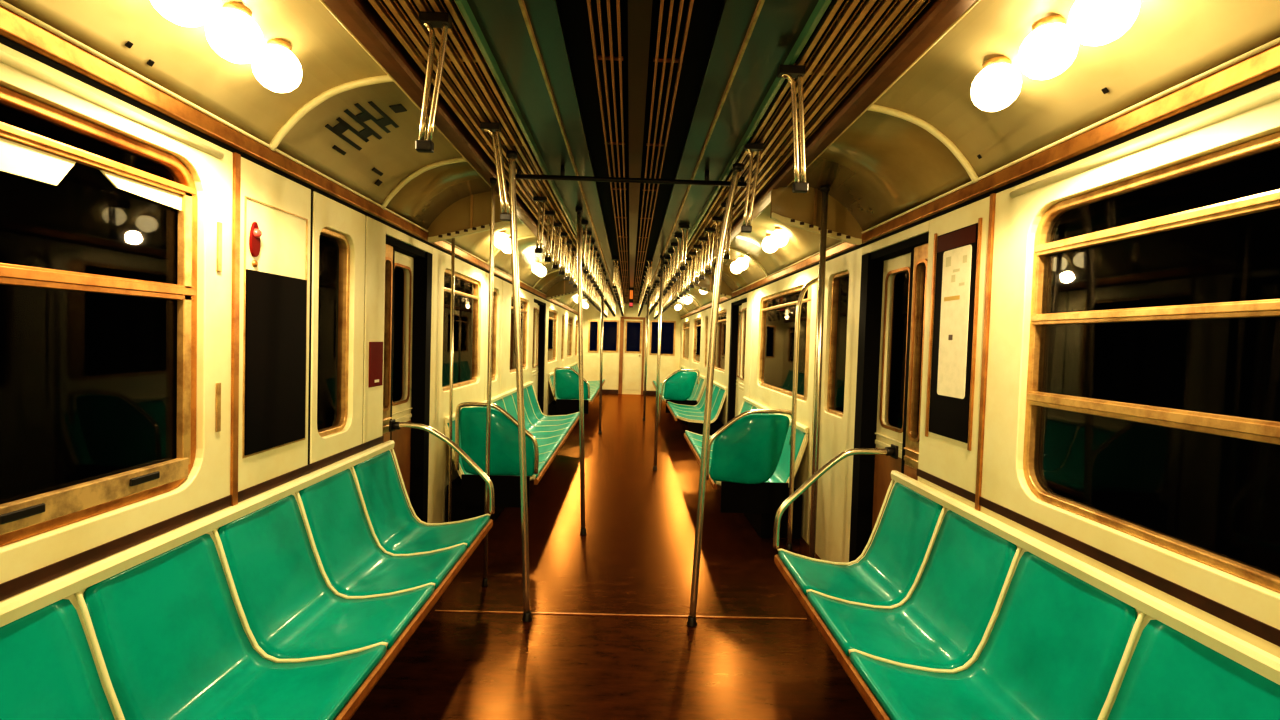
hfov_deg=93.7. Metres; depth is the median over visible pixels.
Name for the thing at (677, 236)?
hanging handhold
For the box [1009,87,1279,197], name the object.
trim
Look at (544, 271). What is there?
ceiling lamp
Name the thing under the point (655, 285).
hanging handhold
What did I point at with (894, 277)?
door
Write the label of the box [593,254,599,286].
hanging handhold
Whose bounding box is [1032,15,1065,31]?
socket
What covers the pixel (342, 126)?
vent slots
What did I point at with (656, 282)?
hanging handhold
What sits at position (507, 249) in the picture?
ceiling lamp
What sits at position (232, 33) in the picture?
ceiling lamp
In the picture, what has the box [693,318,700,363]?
window
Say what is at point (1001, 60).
socket
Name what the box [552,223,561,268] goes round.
hanging handhold
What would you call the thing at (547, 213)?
hanging handhold
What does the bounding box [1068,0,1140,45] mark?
ceiling lamp
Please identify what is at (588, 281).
hanging handhold
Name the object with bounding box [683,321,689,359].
window
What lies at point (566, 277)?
hanging handhold
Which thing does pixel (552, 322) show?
window
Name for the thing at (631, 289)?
lamp
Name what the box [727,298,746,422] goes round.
door
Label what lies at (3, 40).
trim
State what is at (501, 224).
trim
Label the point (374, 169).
vent slot
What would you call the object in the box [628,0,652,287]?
trim
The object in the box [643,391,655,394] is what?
trim
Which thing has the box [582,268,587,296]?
hanging handhold
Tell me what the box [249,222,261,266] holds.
lamp
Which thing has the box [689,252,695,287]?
hanging handhold
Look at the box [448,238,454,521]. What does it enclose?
pole
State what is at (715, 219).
hanging handhold
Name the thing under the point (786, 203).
panel
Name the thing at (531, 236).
trim
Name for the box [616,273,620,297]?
hanging handhold
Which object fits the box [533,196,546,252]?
hanging handhold
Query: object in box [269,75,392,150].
trim
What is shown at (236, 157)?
trim
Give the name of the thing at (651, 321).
window
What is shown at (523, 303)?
window
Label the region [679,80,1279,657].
wall
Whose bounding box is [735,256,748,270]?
ceiling lamp
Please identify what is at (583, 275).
hanging handhold
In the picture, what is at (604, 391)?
trim
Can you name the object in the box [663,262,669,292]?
hanging handhold
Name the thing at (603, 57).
ceiling vent
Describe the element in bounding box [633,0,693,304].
ceiling vent
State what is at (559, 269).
trim
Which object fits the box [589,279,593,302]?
hanging handhold
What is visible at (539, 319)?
door
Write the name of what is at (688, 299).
ceiling lamp
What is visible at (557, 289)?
ceiling panel
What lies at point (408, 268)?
door
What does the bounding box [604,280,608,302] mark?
hanging handhold
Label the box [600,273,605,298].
hanging handhold
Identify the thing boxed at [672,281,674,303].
hanging handhold
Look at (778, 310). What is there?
window
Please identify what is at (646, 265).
hanging handhold
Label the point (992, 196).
trim
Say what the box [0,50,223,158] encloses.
trim
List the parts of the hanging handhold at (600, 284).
arm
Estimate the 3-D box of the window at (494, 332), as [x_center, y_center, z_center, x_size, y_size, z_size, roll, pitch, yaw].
[-1.480,-0.250,5.946,0.040,0.919,0.349,2,2,-1]
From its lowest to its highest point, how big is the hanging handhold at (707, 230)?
0.369 m
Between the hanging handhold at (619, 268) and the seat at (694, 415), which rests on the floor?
the seat at (694, 415)
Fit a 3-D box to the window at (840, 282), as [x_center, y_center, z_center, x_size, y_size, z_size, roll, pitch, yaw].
[1.317,-0.104,3.911,0.040,0.929,0.379,2,2,-1]
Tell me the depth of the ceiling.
2.12 m
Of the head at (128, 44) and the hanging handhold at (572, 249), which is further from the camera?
the hanging handhold at (572, 249)
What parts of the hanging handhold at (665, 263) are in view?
arm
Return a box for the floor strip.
[434,610,806,619]
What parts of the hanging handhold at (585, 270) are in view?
arm, arm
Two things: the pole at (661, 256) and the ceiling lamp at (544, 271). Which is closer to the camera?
the pole at (661, 256)
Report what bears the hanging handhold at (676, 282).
hanging from the ceiling vent at (826, 69)
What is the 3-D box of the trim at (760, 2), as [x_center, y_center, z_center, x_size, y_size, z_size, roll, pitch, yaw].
[0.247,-1.167,6.970,0.010,0.019,18.000,2,2,-1]
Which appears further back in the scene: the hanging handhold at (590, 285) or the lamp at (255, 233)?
the hanging handhold at (590, 285)
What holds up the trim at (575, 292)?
attached to the wall at (283, 237)
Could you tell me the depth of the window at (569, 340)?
13.78 m
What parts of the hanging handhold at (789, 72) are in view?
arm, arm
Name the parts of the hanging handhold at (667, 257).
arm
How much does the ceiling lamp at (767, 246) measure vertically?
0.146 m
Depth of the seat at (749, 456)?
4.40 m
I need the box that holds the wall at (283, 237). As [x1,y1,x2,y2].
[0,43,578,601]
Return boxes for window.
[0,86,221,546]
[317,228,349,436]
[442,269,479,390]
[492,288,496,380]
[510,295,527,372]
[548,309,556,361]
[561,314,563,359]
[567,316,571,356]
[575,320,577,355]
[588,320,598,352]
[603,320,618,351]
[625,321,641,352]
[649,320,675,355]
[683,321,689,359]
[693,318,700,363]
[705,316,707,366]
[714,310,726,371]
[759,285,811,400]
[827,271,848,416]
[1023,131,1279,592]
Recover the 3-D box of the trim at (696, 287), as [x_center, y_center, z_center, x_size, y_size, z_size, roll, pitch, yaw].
[0.950,-0.911,7.955,0.525,0.166,0.029,2,2,-1]
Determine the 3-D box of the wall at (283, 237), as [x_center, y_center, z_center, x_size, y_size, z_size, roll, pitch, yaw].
[-1.539,0.157,6.984,0.140,2.035,18.000,2,2,-1]
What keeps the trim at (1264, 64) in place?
attached to the wall at (1017, 219)
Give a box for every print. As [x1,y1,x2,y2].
[944,295,959,300]
[946,257,950,266]
[963,255,966,262]
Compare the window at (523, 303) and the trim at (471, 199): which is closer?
the trim at (471, 199)
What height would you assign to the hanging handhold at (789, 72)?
0.409 m
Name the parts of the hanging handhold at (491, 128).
arm, arm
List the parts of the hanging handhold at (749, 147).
arm, arm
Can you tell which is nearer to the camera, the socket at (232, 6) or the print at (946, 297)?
the socket at (232, 6)
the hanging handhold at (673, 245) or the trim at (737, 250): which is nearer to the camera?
the hanging handhold at (673, 245)
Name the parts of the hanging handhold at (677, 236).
arm, arm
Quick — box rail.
[516,166,746,186]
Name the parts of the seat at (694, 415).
rail, seat, seat, seat, seat, frame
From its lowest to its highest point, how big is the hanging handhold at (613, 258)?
0.369 m
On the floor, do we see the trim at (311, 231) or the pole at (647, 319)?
the pole at (647, 319)
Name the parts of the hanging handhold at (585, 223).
arm, arm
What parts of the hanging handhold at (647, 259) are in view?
arm, arm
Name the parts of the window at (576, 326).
pane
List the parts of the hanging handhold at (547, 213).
arm, arm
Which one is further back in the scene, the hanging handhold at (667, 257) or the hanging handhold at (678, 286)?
the hanging handhold at (678, 286)
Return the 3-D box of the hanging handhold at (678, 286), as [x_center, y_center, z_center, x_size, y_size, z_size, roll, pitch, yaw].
[0.509,-0.987,7.941,0.084,0.369,0.040,2,2,-1]
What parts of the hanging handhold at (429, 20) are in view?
arm, arm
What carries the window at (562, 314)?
in the wall at (283, 237)
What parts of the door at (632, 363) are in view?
panel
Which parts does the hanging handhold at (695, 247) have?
arm, arm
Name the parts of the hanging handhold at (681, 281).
arm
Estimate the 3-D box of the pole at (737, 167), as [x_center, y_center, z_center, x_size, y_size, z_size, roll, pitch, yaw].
[0.380,0.188,3.045,0.211,2.349,0.056,2,2,-1]
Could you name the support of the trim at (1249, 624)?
attached to the wall at (1017, 219)
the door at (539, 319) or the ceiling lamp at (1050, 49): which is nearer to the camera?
the ceiling lamp at (1050, 49)
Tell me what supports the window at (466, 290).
in the wall at (283, 237)
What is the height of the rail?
0.076 m
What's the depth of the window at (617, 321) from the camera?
15.95 m
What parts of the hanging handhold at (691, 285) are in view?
arm, arm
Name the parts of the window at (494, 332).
pane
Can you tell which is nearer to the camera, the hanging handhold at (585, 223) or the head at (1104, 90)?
the head at (1104, 90)
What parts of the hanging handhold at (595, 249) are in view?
arm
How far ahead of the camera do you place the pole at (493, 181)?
3.43 m
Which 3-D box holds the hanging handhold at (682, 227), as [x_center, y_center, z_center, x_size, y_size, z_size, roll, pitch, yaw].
[0.351,-0.916,4.879,0.084,0.369,0.040,2,2,-1]
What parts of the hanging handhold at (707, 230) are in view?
arm, arm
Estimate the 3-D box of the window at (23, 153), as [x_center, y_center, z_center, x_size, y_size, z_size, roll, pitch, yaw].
[-1.377,-0.066,0.593,0.068,0.999,2.734,2,2,-1]
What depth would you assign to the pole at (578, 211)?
4.41 m
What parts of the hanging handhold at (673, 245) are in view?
arm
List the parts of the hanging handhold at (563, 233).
arm, arm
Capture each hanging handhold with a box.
[415,11,451,152]
[480,122,511,220]
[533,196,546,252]
[544,211,554,261]
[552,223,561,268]
[558,232,567,274]
[563,241,571,279]
[568,248,575,283]
[573,254,576,287]
[581,221,587,266]
[582,268,584,293]
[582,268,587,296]
[583,231,591,272]
[585,272,589,298]
[587,240,594,278]
[587,282,591,300]
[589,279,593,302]
[590,248,597,282]
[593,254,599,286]
[595,260,601,290]
[597,265,603,293]
[599,269,604,295]
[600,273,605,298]
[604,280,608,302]
[605,282,609,304]
[612,257,618,287]
[613,263,619,291]
[615,268,619,294]
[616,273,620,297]
[644,269,647,295]
[645,264,650,292]
[646,258,652,289]
[653,286,656,307]
[654,284,658,305]
[655,281,659,303]
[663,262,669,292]
[665,256,672,289]
[668,250,673,285]
[671,243,677,281]
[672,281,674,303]
[674,234,681,275]
[674,275,677,301]
[676,272,680,299]
[678,268,683,296]
[679,224,688,269]
[682,263,686,293]
[685,258,691,290]
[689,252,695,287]
[693,245,701,283]
[698,237,707,278]
[704,228,714,273]
[712,217,722,266]
[721,203,733,258]
[741,143,762,232]
[777,65,807,192]
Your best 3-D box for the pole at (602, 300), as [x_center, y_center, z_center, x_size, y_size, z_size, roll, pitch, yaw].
[-0.591,-0.070,9.194,0.083,2.400,0.064,2,2,-1]
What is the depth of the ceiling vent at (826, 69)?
2.08 m
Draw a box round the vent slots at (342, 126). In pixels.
[325,101,398,154]
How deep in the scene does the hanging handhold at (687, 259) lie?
6.62 m
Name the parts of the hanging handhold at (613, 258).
arm, arm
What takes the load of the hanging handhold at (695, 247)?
hanging from the ceiling vent at (826, 69)
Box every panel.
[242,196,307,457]
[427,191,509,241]
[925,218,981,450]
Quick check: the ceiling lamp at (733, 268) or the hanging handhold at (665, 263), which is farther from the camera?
the hanging handhold at (665, 263)
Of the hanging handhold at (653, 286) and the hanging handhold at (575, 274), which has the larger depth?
the hanging handhold at (653, 286)
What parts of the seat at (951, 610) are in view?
armrest, rail, seat, seat, seat, frame, seat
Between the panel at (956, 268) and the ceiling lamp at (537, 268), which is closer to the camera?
the panel at (956, 268)
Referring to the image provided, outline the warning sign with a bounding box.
[369,342,382,386]
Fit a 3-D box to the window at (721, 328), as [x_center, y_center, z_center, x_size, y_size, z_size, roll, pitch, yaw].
[1.226,-0.292,9.117,0.048,0.899,1.399,2,2,-1]
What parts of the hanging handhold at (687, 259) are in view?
arm, arm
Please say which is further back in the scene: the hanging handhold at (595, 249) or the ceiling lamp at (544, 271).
the ceiling lamp at (544, 271)
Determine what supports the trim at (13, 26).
attached to the wall at (283, 237)
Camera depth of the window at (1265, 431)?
1.58 m
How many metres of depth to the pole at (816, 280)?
4.22 m
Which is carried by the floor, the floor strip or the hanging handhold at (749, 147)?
the floor strip
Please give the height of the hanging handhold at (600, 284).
0.369 m
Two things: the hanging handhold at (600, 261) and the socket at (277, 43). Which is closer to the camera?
the socket at (277, 43)
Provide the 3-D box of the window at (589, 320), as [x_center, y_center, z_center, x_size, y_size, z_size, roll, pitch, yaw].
[-1.234,-0.631,15.959,0.280,0.860,0.020,2,2,-1]
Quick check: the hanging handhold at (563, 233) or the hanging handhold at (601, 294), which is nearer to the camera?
the hanging handhold at (563, 233)
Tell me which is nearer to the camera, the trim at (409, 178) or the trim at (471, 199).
the trim at (409, 178)
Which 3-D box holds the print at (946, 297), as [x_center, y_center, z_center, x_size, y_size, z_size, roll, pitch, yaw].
[1.296,-0.256,2.495,0.001,0.017,0.120,2,2,-1]
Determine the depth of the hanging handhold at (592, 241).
5.80 m
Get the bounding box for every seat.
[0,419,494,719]
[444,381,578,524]
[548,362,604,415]
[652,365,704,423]
[666,381,726,435]
[684,397,808,538]
[773,444,1279,719]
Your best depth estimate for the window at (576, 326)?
15.48 m
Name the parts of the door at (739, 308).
kick panel, kick panel, pane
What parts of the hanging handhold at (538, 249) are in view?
arm, arm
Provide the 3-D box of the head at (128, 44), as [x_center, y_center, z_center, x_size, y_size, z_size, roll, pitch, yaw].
[-1.312,-0.809,1.540,0.011,0.013,0.016,2,2,-1]
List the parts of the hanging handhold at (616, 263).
arm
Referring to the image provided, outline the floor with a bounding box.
[350,393,875,719]
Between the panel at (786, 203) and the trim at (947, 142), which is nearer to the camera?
the trim at (947, 142)
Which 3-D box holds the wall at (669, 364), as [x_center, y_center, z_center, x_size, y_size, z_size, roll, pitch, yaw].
[-0.274,-0.309,16.026,2.820,2.450,0.060,2,2,-1]
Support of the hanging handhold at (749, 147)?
hanging from the ceiling vent at (826, 69)
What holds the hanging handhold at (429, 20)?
hanging from the ceiling vent at (419, 54)
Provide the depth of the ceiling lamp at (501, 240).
5.05 m
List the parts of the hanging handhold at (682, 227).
arm, arm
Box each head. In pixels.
[125,41,132,47]
[147,59,154,66]
[1101,87,1108,93]
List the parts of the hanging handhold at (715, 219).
arm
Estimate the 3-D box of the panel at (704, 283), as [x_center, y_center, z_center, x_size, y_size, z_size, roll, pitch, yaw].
[0.962,-1.009,7.983,0.545,0.350,0.030,2,2,-1]
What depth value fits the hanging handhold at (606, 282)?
10.02 m
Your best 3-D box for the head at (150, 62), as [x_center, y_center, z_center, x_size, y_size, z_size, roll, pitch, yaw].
[-1.321,-0.802,1.620,0.010,0.014,0.016,2,2,-1]
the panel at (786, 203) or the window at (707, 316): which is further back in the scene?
the window at (707, 316)
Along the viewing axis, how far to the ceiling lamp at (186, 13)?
1.46 m
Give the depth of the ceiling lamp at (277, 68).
1.83 m
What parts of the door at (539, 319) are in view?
pane, kick panel, kick panel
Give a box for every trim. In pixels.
[0,5,577,314]
[0,35,576,314]
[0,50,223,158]
[0,436,383,600]
[230,152,240,505]
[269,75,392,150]
[308,190,312,464]
[323,0,597,303]
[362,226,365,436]
[382,157,466,209]
[428,221,509,241]
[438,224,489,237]
[455,0,600,281]
[470,195,472,227]
[487,235,534,264]
[518,0,617,300]
[533,269,564,288]
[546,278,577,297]
[547,291,577,299]
[602,389,617,393]
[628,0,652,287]
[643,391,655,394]
[650,0,764,286]
[664,0,831,281]
[665,0,975,303]
[681,43,1279,318]
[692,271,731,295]
[694,285,730,297]
[726,247,767,276]
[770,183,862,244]
[772,212,861,244]
[791,219,849,238]
[813,188,817,225]
[868,104,978,183]
[917,468,1279,646]
[975,193,995,510]
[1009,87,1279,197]
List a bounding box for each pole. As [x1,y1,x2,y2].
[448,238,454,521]
[482,178,496,586]
[506,150,531,621]
[575,208,586,534]
[598,277,604,433]
[643,290,649,419]
[653,255,664,469]
[687,163,743,626]
[786,277,818,549]
[809,185,829,557]
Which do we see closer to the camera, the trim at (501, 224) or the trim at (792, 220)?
the trim at (792, 220)
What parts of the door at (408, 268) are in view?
pane, kick panel, pane, kick panel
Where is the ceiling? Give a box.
[3,0,1279,315]
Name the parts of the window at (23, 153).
catch plate, sill plate, catch plate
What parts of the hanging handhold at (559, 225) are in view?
arm, arm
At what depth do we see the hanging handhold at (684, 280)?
7.06 m
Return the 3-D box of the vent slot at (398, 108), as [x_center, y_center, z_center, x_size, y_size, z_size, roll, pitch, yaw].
[-0.998,-1.037,2.475,0.049,0.015,0.070,2,2,-1]
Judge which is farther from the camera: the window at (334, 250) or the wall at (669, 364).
the wall at (669, 364)
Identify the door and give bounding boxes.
[383,235,431,523]
[532,299,545,412]
[618,317,644,394]
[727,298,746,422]
[849,232,928,564]
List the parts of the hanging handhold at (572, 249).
arm, arm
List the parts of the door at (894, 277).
kick panel, pane, kick panel, pane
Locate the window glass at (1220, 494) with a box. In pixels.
[1038,148,1279,574]
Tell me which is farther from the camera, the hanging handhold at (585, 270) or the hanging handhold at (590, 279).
the hanging handhold at (590, 279)
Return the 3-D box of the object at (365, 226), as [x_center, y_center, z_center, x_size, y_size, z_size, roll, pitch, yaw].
[-1.423,-0.133,3.030,0.054,1.189,0.012,2,2,-1]
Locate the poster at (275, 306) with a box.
[244,269,306,455]
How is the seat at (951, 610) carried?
on the floor
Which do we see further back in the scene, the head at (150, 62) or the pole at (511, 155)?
the pole at (511, 155)
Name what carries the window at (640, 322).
attached to the door at (632, 363)
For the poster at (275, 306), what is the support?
attached to the advertising panel at (275, 306)
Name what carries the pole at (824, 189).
on the floor
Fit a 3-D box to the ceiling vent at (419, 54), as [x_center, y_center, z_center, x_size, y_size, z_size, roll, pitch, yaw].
[-0.728,-1.201,6.953,0.255,0.052,17.980,2,2,-1]
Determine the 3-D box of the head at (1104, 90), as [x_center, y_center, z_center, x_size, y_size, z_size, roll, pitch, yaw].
[1.291,-0.748,1.666,0.011,0.013,0.016,2,2,-1]
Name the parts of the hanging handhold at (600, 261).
arm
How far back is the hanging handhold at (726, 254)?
3.98 m
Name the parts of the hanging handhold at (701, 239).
arm, arm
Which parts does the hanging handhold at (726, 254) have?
arm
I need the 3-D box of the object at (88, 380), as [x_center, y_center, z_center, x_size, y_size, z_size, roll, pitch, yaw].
[-2.464,-0.353,6.952,0.100,5.000,24.000,2,2,-1]
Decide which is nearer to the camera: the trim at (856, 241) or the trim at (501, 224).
the trim at (856, 241)
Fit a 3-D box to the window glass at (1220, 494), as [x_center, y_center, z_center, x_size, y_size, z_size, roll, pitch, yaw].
[2.233,-0.213,7.035,0.100,5.000,24.000,2,2,-1]
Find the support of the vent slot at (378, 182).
attached to the ceiling
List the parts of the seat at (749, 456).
rail, seat, seat, seat, armrest, panel, seat, frame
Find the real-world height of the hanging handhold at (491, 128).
0.419 m
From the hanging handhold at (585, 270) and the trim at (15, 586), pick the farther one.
the hanging handhold at (585, 270)
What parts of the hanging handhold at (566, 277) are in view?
arm, arm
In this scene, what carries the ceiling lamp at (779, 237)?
attached to the ceiling
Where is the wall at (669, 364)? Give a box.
[582,303,680,394]
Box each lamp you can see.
[150,0,215,26]
[205,1,263,63]
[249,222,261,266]
[251,38,301,92]
[494,231,508,248]
[502,237,510,253]
[532,262,542,273]
[537,265,546,276]
[629,288,632,306]
[685,296,691,302]
[730,260,741,273]
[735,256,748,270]
[762,234,777,252]
[770,227,788,246]
[971,56,1021,111]
[1018,15,1078,79]
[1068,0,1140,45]
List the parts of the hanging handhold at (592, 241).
arm, arm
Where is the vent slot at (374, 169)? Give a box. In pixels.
[372,167,382,175]
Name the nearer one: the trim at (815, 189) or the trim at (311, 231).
the trim at (311, 231)
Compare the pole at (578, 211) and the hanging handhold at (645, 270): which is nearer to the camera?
the pole at (578, 211)
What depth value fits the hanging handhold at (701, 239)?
5.30 m
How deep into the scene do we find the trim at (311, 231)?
2.52 m
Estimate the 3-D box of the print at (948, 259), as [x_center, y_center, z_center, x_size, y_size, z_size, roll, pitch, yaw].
[1.300,-0.414,2.530,0.001,0.040,0.040,2,2,-1]
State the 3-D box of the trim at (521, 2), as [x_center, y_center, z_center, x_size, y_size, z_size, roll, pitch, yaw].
[-0.423,-1.187,6.958,0.010,0.019,18.000,2,2,-1]
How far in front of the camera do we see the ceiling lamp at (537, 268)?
7.05 m
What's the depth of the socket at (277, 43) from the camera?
1.84 m
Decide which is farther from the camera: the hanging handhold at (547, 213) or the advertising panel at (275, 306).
the hanging handhold at (547, 213)
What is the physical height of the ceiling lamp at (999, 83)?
0.146 m
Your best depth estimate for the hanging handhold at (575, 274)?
6.59 m
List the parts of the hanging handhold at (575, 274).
arm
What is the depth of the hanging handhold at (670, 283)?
6.28 m
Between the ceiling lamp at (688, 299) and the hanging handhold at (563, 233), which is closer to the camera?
the hanging handhold at (563, 233)
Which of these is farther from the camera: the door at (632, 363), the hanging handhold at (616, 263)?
the door at (632, 363)
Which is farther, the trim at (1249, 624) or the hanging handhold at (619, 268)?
the hanging handhold at (619, 268)
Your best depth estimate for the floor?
3.12 m
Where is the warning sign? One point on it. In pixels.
(375, 348)
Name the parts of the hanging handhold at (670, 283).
arm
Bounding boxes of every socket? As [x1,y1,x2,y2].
[222,1,251,16]
[267,38,291,50]
[982,56,1010,68]
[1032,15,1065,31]
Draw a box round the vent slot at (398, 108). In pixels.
[389,104,406,112]
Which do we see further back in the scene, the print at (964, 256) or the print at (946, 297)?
the print at (946, 297)
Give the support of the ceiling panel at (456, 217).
attached to the wall at (283, 237)
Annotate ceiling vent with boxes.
[368,0,605,298]
[587,0,628,303]
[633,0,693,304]
[657,0,930,301]
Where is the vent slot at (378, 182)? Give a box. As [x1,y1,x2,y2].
[374,179,381,185]
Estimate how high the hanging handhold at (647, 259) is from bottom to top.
0.369 m
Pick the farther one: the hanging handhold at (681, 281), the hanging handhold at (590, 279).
the hanging handhold at (590, 279)
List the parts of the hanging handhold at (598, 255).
arm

